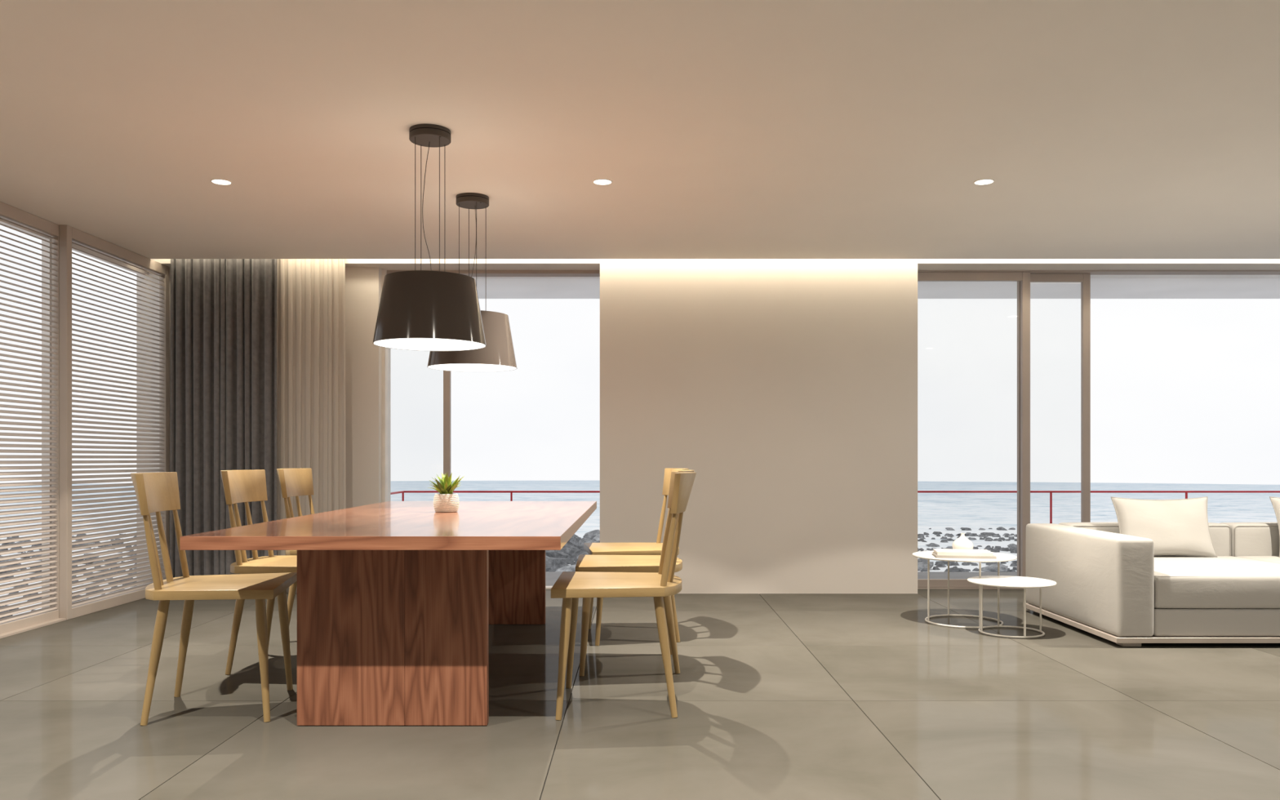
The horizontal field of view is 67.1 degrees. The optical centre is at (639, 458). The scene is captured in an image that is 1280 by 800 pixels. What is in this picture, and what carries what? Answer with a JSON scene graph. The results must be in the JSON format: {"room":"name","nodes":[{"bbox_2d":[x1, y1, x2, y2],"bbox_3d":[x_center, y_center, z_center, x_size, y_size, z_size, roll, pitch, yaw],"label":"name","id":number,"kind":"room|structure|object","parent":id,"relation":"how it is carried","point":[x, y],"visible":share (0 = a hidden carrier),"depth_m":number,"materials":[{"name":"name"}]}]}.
{"room":"dining room","nodes":[
{"label":"dining room","id":0,"kind":"room"},
{"bbox_2d":[136,266,382,586],"bbox_3d":[-2.886,-0.214,7.415,1.828,2.467,0.270,0,0,0],"label":"wall","id":1,"kind":"structure","parent":0,"point":[363,285],"depth_m":7.28,"materials":[{"name":"paint"}]},
{"bbox_2d":[382,269,599,589],"bbox_3d":[-1.036,-0.223,7.445,1.872,2.446,0.170,0,0,0],"label":"window","id":2,"kind":"structure","parent":1,"relation":"in","point":[385,351],"depth_m":7.41,"materials":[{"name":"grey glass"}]},
{"bbox_2d":[0,0,1279,258],"bbox_3d":[1.500,-1.600,1.900,10.600,0.300,10.200,0,0,0],"label":"ceiling","id":3,"kind":"structure","parent":0,"point":[720,129],"depth_m":4.22,"materials":[{"name":"paint"}]},
{"bbox_2d":[210,178,232,185],"bbox_3d":[-2.190,-1.448,5.045,0.106,0.004,0.106,0,0,0],"label":"recessed light","id":4,"kind":"object","parent":3,"relation":"in","point":[218,181],"visible":1,"depth_m":5.04,"materials":[{"name":"paint"}]},
{"bbox_2d":[372,124,486,351],"bbox_3d":[-0.928,-0.977,4.265,0.491,0.947,0.491,0,0,0],"label":"pendant lamp","id":5,"kind":"object","parent":3,"relation":"hanging from","point":[420,310],"visible":1,"depth_m":4.10,"materials":[{"name":"metal"}]},
{"bbox_2d":[373,337,484,351],"bbox_3d":[-0.928,-0.506,4.265,0.480,0.005,0.480,0,0,0],"label":"diffuser","id":6,"kind":"object","parent":5,"relation":"attached to","point":[406,344],"depth_m":4.24,"materials":[{"name":"white plastic"}]},
{"bbox_2d":[426,192,517,372],"bbox_3d":[-0.928,-0.977,5.345,0.491,0.947,0.491,0,0,0],"label":"pendant lamp","id":7,"kind":"object","parent":3,"relation":"hanging from","point":[499,355],"visible":0.7,"depth_m":5.21,"materials":[{"name":"metal"}]},
{"bbox_2d":[428,363,515,371],"bbox_3d":[-0.928,-0.506,5.345,0.480,0.005,0.480,0,0,0],"label":"diffuser","id":8,"kind":"object","parent":7,"relation":"attached to","point":[442,366],"depth_m":5.30,"materials":[{"name":"white plastic"}]},
{"bbox_2d":[592,178,613,185],"bbox_3d":[-0.196,-1.448,5.045,0.106,0.004,0.106,0,0,0],"label":"recessed light","id":9,"kind":"object","parent":3,"relation":"in","point":[597,181],"visible":1,"depth_m":5.04,"materials":[{"name":"paint"}]},
{"bbox_2d":[973,178,995,185],"bbox_3d":[1.800,-1.448,5.045,0.106,0.004,0.106,0,0,0],"label":"recessed light","id":10,"kind":"object","parent":3,"relation":"in","point":[983,181],"visible":1,"depth_m":5.04,"materials":[{"name":"paint"}]},
{"bbox_3d":[1.500,-1.780,7.300,10.600,0.060,0.599,0,0,0],"label":"trim","id":11,"kind":"structure","parent":3,"relation":"attached to","visible":0},
{"bbox_2d":[169,258,277,577],"bbox_3d":[-3.042,-0.352,7.071,0.781,2.696,0.077,0,0,0],"label":"curtain","id":12,"kind":"object","parent":11,"relation":"hanging from","point":[224,312],"visible":0.6,"depth_m":7.05,"materials":[{"name":"grey fabric"}]},
{"bbox_2d":[277,258,346,593],"bbox_3d":[-2.436,-0.352,7.125,0.532,2.696,0.018,0,0,0],"label":"sheer curtain","id":13,"kind":"object","parent":11,"relation":"hanging from","point":[311,292],"visible":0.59,"depth_m":7.12,"materials":[{"name":"beige fabric"}]},
{"bbox_2d":[0,589,1279,799],"bbox_3d":[1.425,1.025,2.255,10.550,0.050,10.510,0,0,0],"label":"floor","id":14,"kind":"structure","parent":0,"point":[779,696],"depth_m":3.77,"materials":[{"name":"tile"}]},
{"bbox_2d":[0,617,66,638],"bbox_3d":[-3.628,0.994,5.318,0.144,0.012,1.316,0,0,0],"label":"trim","id":15,"kind":"structure","parent":14,"relation":"on","point":[59,620],"depth_m":5.65,"materials":[{"name":"beige wood"}]},
{"bbox_2d":[0,201,59,634],"bbox_3d":[-3.623,-0.225,5.354,0.043,2.449,1.348,0,0,0],"label":"window blind","id":16,"kind":"object","parent":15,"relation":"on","point":[11,213],"visible":0.94,"depth_m":5.74,"materials":[{"name":"paint"}]},
{"bbox_2d":[59,225,168,619],"bbox_3d":[-3.576,-0.225,6.626,0.050,2.449,1.298,0,0,0],"label":"window blind","id":17,"kind":"object","parent":14,"relation":"on","point":[68,610],"visible":0.93,"depth_m":6.43,"materials":[{"name":"paint"}]},
{"bbox_2d":[130,471,297,725],"bbox_3d":[-1.720,0.528,3.873,0.570,0.945,0.567,0,0,-11],"label":"dining chair","id":18,"kind":"object","parent":14,"relation":"on","point":[156,492],"visible":0.99,"depth_m":3.77,"materials":[{"name":"brown wood"}]},
{"bbox_2d":[220,469,297,674],"bbox_3d":[-1.722,0.528,4.693,0.570,0.945,0.567,0,0,0],"label":"dining chair","id":19,"kind":"object","parent":14,"relation":"on","point":[246,486],"visible":0.55,"depth_m":4.62,"materials":[{"name":"brown wood"}]},
{"bbox_2d":[276,468,315,625],"bbox_3d":[-1.747,0.528,5.465,0.570,0.945,0.567,0,0,0],"label":"dining chair","id":20,"kind":"object","parent":14,"relation":"on","point":[295,482],"visible":0.34,"depth_m":5.48,"materials":[{"name":"brown wood"}]},
{"bbox_2d":[179,501,596,725],"bbox_3d":[-0.927,0.632,4.697,1.308,0.730,2.767,0,0,0],"label":"dining table","id":21,"kind":"object","parent":14,"relation":"on","point":[397,602],"visible":1,"depth_m":3.60,"materials":[{"name":"brown wood"}]},
{"bbox_2d":[427,472,464,512],"bbox_3d":[-0.972,0.166,4.850,0.180,0.201,0.164,0,0,-18],"label":"potted plant","id":22,"kind":"object","parent":21,"relation":"on","point":[446,501],"visible":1,"depth_m":4.80,"materials":[{"name":"green plant"}]},
{"bbox_2d":[551,471,696,719],"bbox_3d":[-0.055,0.528,3.952,0.570,0.945,0.567,0,0,0],"label":"dining chair","id":23,"kind":"object","parent":14,"relation":"on","point":[570,586],"visible":1,"depth_m":3.75,"materials":[{"name":"brown wood"}]},
{"bbox_2d":[575,469,694,675],"bbox_3d":[-0.021,0.528,4.704,0.570,0.945,0.567,0,0,-2],"label":"dining chair","id":24,"kind":"object","parent":14,"relation":"on","point":[595,563],"visible":0.56,"depth_m":4.49,"materials":[{"name":"brown wood"}]},
{"bbox_2d":[583,468,688,645],"bbox_3d":[-0.010,0.528,5.451,0.570,0.945,0.567,0,0,-8],"label":"dining chair","id":25,"kind":"object","parent":14,"relation":"on","point":[631,548],"visible":0.32,"depth_m":5.34,"materials":[{"name":"brown wood"}]},
{"bbox_2d":[911,550,1017,628],"bbox_3d":[1.981,0.794,5.900,0.608,0.410,0.608,0,0,-6],"label":"side table","id":26,"kind":"object","parent":14,"relation":"on","point":[927,555],"visible":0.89,"depth_m":5.83,"materials":[{"name":"white metal"}]},
{"bbox_2d":[951,533,973,549],"bbox_3d":[2.020,0.527,6.035,0.127,0.122,0.127,0,0,0],"label":"vase","id":27,"kind":"object","parent":26,"relation":"on","point":[962,542],"visible":0.83,"depth_m":5.99,"materials":[{"name":"ceramic"}]},
{"bbox_2d":[931,551,996,559],"bbox_3d":[1.945,0.582,5.800,0.340,0.014,0.220,0,0,10],"label":"book","id":28,"kind":"object","parent":26,"relation":"on","point":[993,557],"visible":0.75,"depth_m":5.70,"materials":[{"name":"paper"}]},
{"bbox_2d":[933,548,992,555],"bbox_3d":[1.942,0.564,5.810,0.315,0.020,0.205,0,0,10],"label":"book","id":29,"kind":"object","parent":28,"relation":"on","point":[937,551],"visible":1,"depth_m":5.73,"materials":[{"name":"paper"}]},
{"bbox_2d":[967,575,1056,638],"bbox_3d":[2.133,0.850,5.540,0.480,0.300,0.480,0,0,-3],"label":"side table","id":30,"kind":"object","parent":14,"relation":"on","point":[1006,581],"visible":0.99,"depth_m":5.53,"materials":[{"name":"white metal"}]},
{"bbox_2d":[1022,522,1279,646],"bbox_3d":[3.768,0.706,5.713,2.509,0.587,1.247,0,0,0],"label":"sofa","id":31,"kind":"object","parent":14,"relation":"on","point":[1111,585],"visible":0.97,"depth_m":5.16,"materials":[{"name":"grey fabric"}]},
{"bbox_2d":[1058,522,1229,555],"bbox_3d":[3.246,0.681,6.228,1.038,0.538,0.216,0,0,0],"label":"cushion","id":32,"kind":"object","parent":31,"relation":"on","point":[1220,532],"depth_m":6.13,"materials":[{"name":"grey fabric"}]},
{"bbox_2d":[1111,496,1217,557],"bbox_3d":[3.270,0.428,6.016,0.624,0.379,0.178,0,0,-4],"label":"throw pillow","id":33,"kind":"object","parent":31,"relation":"on","point":[1180,526],"visible":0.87,"depth_m":5.97,"materials":[{"name":"grey fabric"}]},
{"bbox_2d":[1154,555,1279,608],"bbox_3d":[3.246,0.706,5.615,1.038,0.201,1.044,0,0,0],"label":"seat cushion","id":34,"kind":"object","parent":31,"relation":"on","point":[1180,581],"depth_m":5.10,"materials":[{"name":"grey fabric"}]},
{"bbox_2d":[1220,522,1279,556],"bbox_3d":[4.289,0.681,6.228,1.038,0.538,0.216,0,0,0],"label":"cushion","id":35,"kind":"object","parent":31,"relation":"on","point":[1245,539],"depth_m":6.13,"materials":[{"name":"grey fabric"}]},
{"bbox_2d":[1269,496,1279,557],"bbox_3d":[4.280,0.428,6.019,0.621,0.379,0.177,0,0,3],"label":"throw pillow","id":36,"kind":"object","parent":31,"relation":"on","point":[1275,501],"visible":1,"depth_m":6.05,"materials":[{"name":"grey fabric"}]},
{"bbox_2d":[600,263,917,593],"bbox_3d":[0.880,-0.214,7.267,2.357,2.467,0.236,0,0,0],"label":"wall","id":37,"kind":"structure","parent":0,"point":[788,391],"depth_m":7.15,"materials":[{"name":"paint"}]},
{"bbox_2d":[151,258,1279,270],"bbox_3d":[1.500,-1.599,7.359,10.600,0.303,0.421,0,0,0],"label":"trim","id":38,"kind":"structure","parent":37,"relation":"attached to","point":[384,264],"depth_m":7.15,"materials":[{"name":"paint"}]},
{"bbox_2d":[917,271,1030,586],"bbox_3d":[2.475,-0.224,7.430,1.050,2.423,0.040,0,0,0],"label":"window","id":39,"kind":"structure","parent":37,"relation":"in","point":[1024,277],"depth_m":7.41,"materials":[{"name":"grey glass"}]},
{"bbox_2d":[917,270,1279,589],"bbox_3d":[4.275,-0.223,7.465,4.650,2.446,0.130,0,0,0],"label":"trim","id":40,"kind":"structure","parent":37,"relation":"attached to","point":[1091,272],"depth_m":7.41,"materials":[{"name":"beige metal"}]},
{"bbox_2d":[471,275,1279,298],"bbox_3d":[2.600,-1.435,8.068,11.800,0.030,0.985,0,0,0],"label":"soffit","id":41,"kind":"structure","parent":0,"point":[1102,286],"depth_m":8.05,"materials":[{"name":"beige paint"}]},
{"bbox_3d":[-3.700,-0.225,0.830,0.200,2.450,7.660,0,0,0],"label":"wall","id":42,"kind":"structure","parent":0,"visible":0},
{"bbox_2d":[0,217,147,608],"bbox_3d":[-3.735,-0.220,6.055,0.050,2.440,2.790,0,0,0],"label":"window","id":43,"kind":"structure","parent":42,"relation":"in","point":[3,222],"depth_m":6.06,"materials":[{"name":"beige metal"}]},
{"label":"outside","id":44,"kind":"structure","parent":0,"visible":0},
{"bbox_2d":[0,480,1279,615],"bbox_3d":[0.000,5.000,0.000,444.800,0.001,444.800,0,0,0],"label":"sea","id":45,"kind":"structure","parent":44,"point":[936,511],"depth_m":114.51,"materials":[{"name":"liquid"}]},
{"bbox_2d":[0,555,17,562],"bbox_3d":[-30.668,4.895,46.347,1.860,0.518,1.158,0,0,-42],"label":"boulder","id":46,"kind":"object","parent":45,"relation":"on","point":[0,556],"visible":0.16,"depth_m":46.27,"materials":[{"name":"grey stone"}]},
{"bbox_2d":[0,532,1017,613],"bbox_3d":[-6.075,4.847,46.530,73.822,0.365,34.713,0,0,0],"label":"shore stones","id":47,"kind":"object","parent":45,"relation":"on","point":[569,560],"visible":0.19,"depth_m":46.62},
{"bbox_2d":[545,555,565,571],"bbox_3d":[-4.335,4.884,43.323,1.970,1.336,1.956,0,0,-1],"label":"boulder","id":48,"kind":"object","parent":45,"relation":"on","point":[551,563],"visible":0.24,"depth_m":43.05,"materials":[{"name":"grey stone"}]},
{"bbox_2d":[545,550,568,558],"bbox_3d":[-4.509,4.915,46.551,1.956,1.297,1.350,0,0,30],"label":"boulder","id":49,"kind":"object","parent":45,"relation":"in","point":[548,553],"visible":0.21,"depth_m":46.11,"materials":[{"name":"grey stone"}]},
{"bbox_2d":[555,564,576,571],"bbox_3d":[-2.842,4.909,40.559,1.816,0.860,1.229,0,0,39],"label":"boulder","id":50,"kind":"object","parent":45,"relation":"in","point":[572,567],"visible":0.22,"depth_m":40.38,"materials":[{"name":"grey stone"}]},
{"bbox_2d":[560,546,578,555],"bbox_3d":[-3.562,4.910,49.727,1.104,0.770,0.927,0,0,-38],"label":"boulder","id":51,"kind":"object","parent":45,"relation":"in","point":[567,550],"visible":0.28,"depth_m":49.41,"materials":[{"name":"grey stone"}]},
{"bbox_2d":[561,540,579,549],"bbox_3d":[-4.062,4.913,51.728,2.086,1.218,1.413,0,0,-29],"label":"boulder","id":52,"kind":"object","parent":45,"relation":"in","point":[568,544],"visible":0.12,"depth_m":51.52,"materials":[{"name":"grey stone"}]},
{"bbox_2d":[569,536,581,541],"bbox_3d":[-3.701,4.952,57.083,0.753,0.744,1.064,0,0,-35],"label":"boulder","id":53,"kind":"object","parent":45,"relation":"in","point":[577,538],"visible":0.34,"depth_m":56.85,"materials":[{"name":"grey stone"}]},
{"bbox_2d":[570,548,586,557],"bbox_3d":[-2.996,4.947,48.490,0.843,0.842,1.128,0,0,44],"label":"boulder","id":54,"kind":"object","parent":45,"relation":"in","point":[575,553],"visible":0.35,"depth_m":48.32,"materials":[{"name":"grey stone"}]},
{"bbox_2d":[576,551,589,559],"bbox_3d":[-2.098,4.842,46.387,1.956,0.956,1.270,0,0,0],"label":"boulder","id":55,"kind":"object","parent":45,"relation":"in","point":[584,553],"visible":0.07,"depth_m":46.37,"materials":[{"name":"grey stone"}]},
{"bbox_2d":[578,537,595,545],"bbox_3d":[-2.899,4.905,53.291,1.027,1.139,1.734,0,0,-4],"label":"boulder","id":56,"kind":"object","parent":45,"relation":"in","point":[583,540],"visible":0.28,"depth_m":53.11,"materials":[{"name":"grey stone"}]},
{"bbox_2d":[582,529,599,539],"bbox_3d":[-2.599,4.907,59.968,1.892,1.014,1.280,0,0,-4],"label":"boulder","id":57,"kind":"object","parent":45,"relation":"in","point":[592,534],"visible":0.31,"depth_m":59.47,"materials":[{"name":"grey stone"}]},
{"bbox_2d":[591,533,599,540],"bbox_3d":[-2.403,4.923,56.469,1.273,1.081,1.266,0,0,26],"label":"boulder","id":58,"kind":"object","parent":45,"relation":"in","point":[597,537],"visible":0.16,"depth_m":56.25,"materials":[{"name":"grey stone"}]},
{"bbox_2d":[917,561,933,571],"bbox_3d":[12.551,4.933,43.583,1.671,0.528,1.148,0,0,-26],"label":"boulder","id":59,"kind":"object","parent":45,"relation":"in","point":[921,565],"visible":0.37,"depth_m":43.30,"materials":[{"name":"grey stone"}]},
{"bbox_2d":[924,542,939,546],"bbox_3d":[16.674,4.956,54.956,0.811,0.315,0.483,0,0,7],"label":"boulder","id":60,"kind":"object","parent":45,"relation":"in","point":[931,544],"visible":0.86,"depth_m":54.84,"materials":[{"name":"grey stone"}]},
{"bbox_2d":[945,527,955,530],"bbox_3d":[21.735,4.982,67.487,0.526,0.297,0.851,0,0,-27],"label":"boulder","id":61,"kind":"object","parent":45,"relation":"in","point":[947,528],"visible":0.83,"depth_m":67.42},
{"bbox_2d":[944,568,961,571],"bbox_3d":[13.728,4.967,42.198,0.675,0.354,1.160,0,0,34],"label":"boulder","id":62,"kind":"object","parent":45,"relation":"in","point":[953,569],"visible":0.41,"depth_m":41.87,"materials":[{"name":"grey stone"}]},
{"bbox_2d":[960,527,971,530],"bbox_3d":[22.841,4.954,67.480,0.839,0.321,0.547,0,0,-22],"label":"boulder","id":63,"kind":"object","parent":45,"relation":"in","point":[962,528],"visible":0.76,"depth_m":67.30,"materials":[{"name":"grey stone"}]},
{"bbox_2d":[980,532,995,536],"bbox_3d":[22.716,4.954,62.704,1.120,0.309,0.647,0,0,31],"label":"boulder","id":64,"kind":"object","parent":45,"relation":"in","point":[988,534],"visible":0.58,"depth_m":62.66,"materials":[{"name":"grey stone"}]},
{"bbox_2d":[981,563,1008,571],"bbox_3d":[15.711,4.922,42.876,1.030,0.565,1.644,0,0,4],"label":"boulder","id":65,"kind":"object","parent":45,"relation":"on","point":[993,567],"visible":0.6,"depth_m":42.33,"materials":[{"name":"grey stone"}]},
{"bbox_2d":[990,549,999,552],"bbox_3d":[19.047,4.973,51.737,0.594,0.193,0.447,0,0,-31],"label":"boulder","id":66,"kind":"object","parent":45,"relation":"in","point":[992,550],"visible":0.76,"depth_m":51.64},
{"bbox_2d":[996,526,1007,530],"bbox_3d":[25.414,4.970,67.756,0.683,0.369,0.888,0,0,7],"label":"boulder","id":67,"kind":"object","parent":45,"relation":"in","point":[999,527],"visible":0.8,"depth_m":67.52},
{"bbox_2d":[1007,543,1017,546],"bbox_3d":[21.288,4.975,54.835,0.743,0.289,0.558,0,0,21],"label":"boulder","id":68,"kind":"object","parent":45,"relation":"in","point":[1010,544],"visible":0.5,"depth_m":54.76,"materials":[{"name":"grey stone"}]},
{"bbox_2d":[1009,548,1017,553],"bbox_3d":[20.025,4.964,51.255,0.631,0.338,0.818,0,0,29],"label":"boulder","id":69,"kind":"object","parent":45,"relation":"in","point":[1012,550],"visible":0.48,"depth_m":51.20,"materials":[{"name":"grey stone"}]},
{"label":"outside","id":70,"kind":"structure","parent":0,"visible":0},
{"bbox_2d":[545,571,1017,586],"bbox_3d":[3.025,1.102,8.037,10.350,0.196,1.045,0,0,0],"label":"deck","id":71,"kind":"object","parent":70,"point":[551,577],"depth_m":8.32,"materials":[{"name":"stone"}]},
{"bbox_2d":[390,273,1279,576],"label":"railing","id":72,"kind":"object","parent":71,"relation":"on","point":[1084,278],"depth_m":7.47,"materials":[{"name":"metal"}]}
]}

